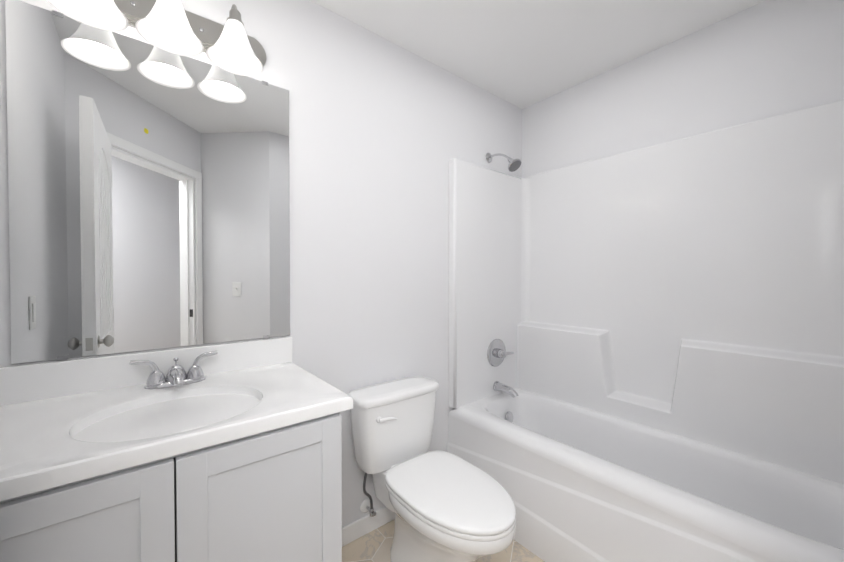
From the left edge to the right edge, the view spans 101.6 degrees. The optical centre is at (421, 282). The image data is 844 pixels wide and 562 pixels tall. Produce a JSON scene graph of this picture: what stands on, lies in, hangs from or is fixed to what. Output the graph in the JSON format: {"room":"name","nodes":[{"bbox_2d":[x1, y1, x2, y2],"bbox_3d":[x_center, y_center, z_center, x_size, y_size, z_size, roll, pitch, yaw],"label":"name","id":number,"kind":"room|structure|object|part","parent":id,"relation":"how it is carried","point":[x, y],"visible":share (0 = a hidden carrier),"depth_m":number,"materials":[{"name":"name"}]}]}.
{"room":"bathroom","nodes":[
{"label":"bathroom","id":0,"kind":"room"},
{"bbox_2d":[0,0,521,526],"bbox_3d":[-0.264,0.002,1.740,2.645,2.440,0.124,-1,1,-39],"label":"wall","id":1,"kind":"structure","parent":0,"point":[148,189],"depth_m":1.32,"materials":[{"name":"white paint"}]},
{"bbox_2d":[47,0,265,75],"bbox_3d":[-0.791,-0.862,1.094,0.610,0.205,0.219,-1,1,-39],"label":"sconce","id":2,"kind":"object","parent":1,"relation":"attached to","point":[176,28],"visible":1,"depth_m":1.11,"materials":[{"name":"white glass"}]},
{"bbox_3d":[-0.928,-0.824,0.954,0.172,0.132,0.172,-1,1,-39],"label":"lamp shade","id":3,"kind":"part","parent":2,"relation":"part of","materials":[{"name":"white glass"}]},
{"bbox_3d":[-0.782,-0.826,1.071,0.172,0.132,0.172,-1,1,-39],"label":"lamp shade","id":4,"kind":"part","parent":2,"relation":"part of","materials":[{"name":"white glass"}]},
{"bbox_3d":[-0.782,-0.843,1.071,0.054,0.084,0.054,-1,1,-39],"label":"bulb","id":5,"kind":"part","parent":2,"relation":"part of","materials":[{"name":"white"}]},
{"bbox_3d":[-0.642,-0.827,1.184,0.172,0.132,0.172,-1,1,-39],"label":"lamp shade","id":6,"kind":"part","parent":2,"relation":"part of","materials":[{"name":"white glass"}]},
{"bbox_2d":[227,8,243,25],"bbox_3d":[-0.642,-0.912,1.183,0.052,0.048,0.052,-1,1,-39],"label":"socket","id":7,"kind":"object","parent":2,"relation":"attached to","point":[234,15],"depth_m":1.17,"materials":[{"name":"silver metal"}]},
{"bbox_2d":[342,506,394,546],"bbox_3d":[-0.195,1.180,1.736,0.898,0.085,0.013,-1,1,-39],"label":"baseboard","id":8,"kind":"structure","parent":1,"relation":"attached to","point":[359,528],"depth_m":1.67,"materials":[{"name":"white"}]},
{"bbox_2d":[342,519,544,561],"bbox_3d":[0.095,1.284,-0.524,5.315,0.060,4.500,-1,1,-39],"label":"floor","id":9,"kind":"structure","parent":0,"point":[374,545],"depth_m":1.56,"materials":[{"name":"tile"}]},
{"bbox_2d":[0,337,352,561],"bbox_3d":[-0.686,0.733,0.985,0.795,1.000,0.553,-1,1,-39],"label":"bathroom vanity","id":10,"kind":"object","parent":9,"relation":"on","point":[228,452],"visible":1,"depth_m":0.86,"materials":[{"name":"grey wood"}]},
{"bbox_3d":[-0.684,0.418,0.641,0.246,0.058,0.018,-1,1,-39],"label":"door rail","id":11,"kind":"part","parent":10,"relation":"part of","materials":[{"name":"grey wood"}]},
{"bbox_3d":[-0.686,0.756,0.648,0.250,0.623,0.012,-1,1,-39],"label":"door panel","id":12,"kind":"part","parent":10,"relation":"part of","materials":[{"name":"grey wood"}]},
{"bbox_2d":[0,337,291,405],"bbox_3d":[-0.853,0.282,1.186,0.795,0.105,0.020,-1,1,-39],"label":"backsplash","id":13,"kind":"structure","parent":10,"relation":"on","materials":[{"name":"white stone"}]},
{"bbox_3d":[-0.544,0.435,0.778,0.727,0.122,0.018,-1,1,-39],"label":"rail","id":14,"kind":"part","parent":10,"relation":"part of","materials":[{"name":"grey wood"}]},
{"bbox_2d":[0,362,352,500],"bbox_3d":[-0.686,0.404,0.980,0.795,0.135,0.553,-1,1,-39],"label":"countertop","id":15,"kind":"structure","parent":10,"relation":"on","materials":[{"name":"white stone"}]},
{"bbox_2d":[129,351,217,388],"bbox_3d":[-0.784,0.287,1.102,0.238,0.096,0.151,-1,1,-39],"label":"faucet","id":16,"kind":"object","parent":15,"relation":"on","point":[176,377],"depth_m":1.11,"materials":[{"name":"silver metal"}]},
{"bbox_3d":[-0.389,0.415,0.878,0.275,0.058,0.018,-1,1,-39],"label":"door rail","id":17,"kind":"part","parent":10,"relation":"part of","materials":[{"name":"grey wood"}]},
{"bbox_3d":[-0.391,0.753,0.885,0.279,0.623,0.012,-1,1,-39],"label":"door panel","id":18,"kind":"part","parent":10,"relation":"part of","materials":[{"name":"grey wood"}]},
{"bbox_2d":[348,376,515,561],"bbox_3d":[0.045,0.863,1.435,0.454,0.727,0.769,-1,1,-39],"label":"toilet","id":19,"kind":"object","parent":9,"relation":"on","point":[444,506],"visible":1,"depth_m":1.42,"materials":[{"name":"white ceramic"}]},
{"bbox_3d":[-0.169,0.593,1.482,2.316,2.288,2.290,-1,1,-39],"label":"lever","id":20,"kind":"part","parent":19,"relation":"part of","materials":[{"name":"white ceramic"}]},
{"bbox_3d":[-0.128,0.690,1.648,0.434,0.308,0.182,-1,1,-39],"label":"tank","id":21,"kind":"part","parent":19,"relation":"part of","materials":[{"name":"white ceramic"}]},
{"bbox_3d":[0.118,0.826,1.344,0.372,0.017,0.536,-1,1,-39],"label":"seat","id":22,"kind":"part","parent":19,"relation":"part of","materials":[{"name":"white plastic"}]},
{"bbox_3d":[0.094,1.031,1.377,0.378,0.392,0.612,-1,1,-39],"label":"bowl","id":23,"kind":"part","parent":19,"relation":"part of","materials":[{"name":"white ceramic"}]},
{"bbox_2d":[447,100,843,561],"bbox_3d":[0.932,0.199,1.593,0.735,2.051,1.623,-1,1,-39],"label":"bathtub","id":24,"kind":"object","parent":9,"relation":"on","point":[646,354],"visible":0.98,"depth_m":1.59,"materials":[{"name":"white plastic"}]},
{"bbox_3d":[0.481,0.451,2.198,0.178,0.178,0.015,-1,1,-39],"label":"valve plate","id":25,"kind":"part","parent":24,"relation":"part of","materials":[{"name":"silver metal"}]},
{"bbox_3d":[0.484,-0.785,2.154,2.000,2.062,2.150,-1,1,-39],"label":"shower arm","id":26,"kind":"part","parent":24,"relation":"part of"},
{"bbox_3d":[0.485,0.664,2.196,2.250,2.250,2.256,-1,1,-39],"label":"spout","id":27,"kind":"part","parent":24,"relation":"part of","materials":[{"name":"silver metal"}]},
{"bbox_2d":[311,0,764,108],"bbox_3d":[0.095,-1.216,-0.559,5.315,0.060,4.500,-1,1,-39],"label":"ceiling","id":28,"kind":"structure","parent":0,"point":[522,54],"depth_m":1.67,"materials":[{"name":"white paint"}]},
{"bbox_2d":[522,0,843,177],"bbox_3d":[1.301,0.001,1.812,0.115,2.440,1.745,-1,1,-39],"label":"wall","id":29,"kind":"structure","parent":0,"point":[765,59],"depth_m":1.65,"materials":[{"name":"white paint"}]}
]}

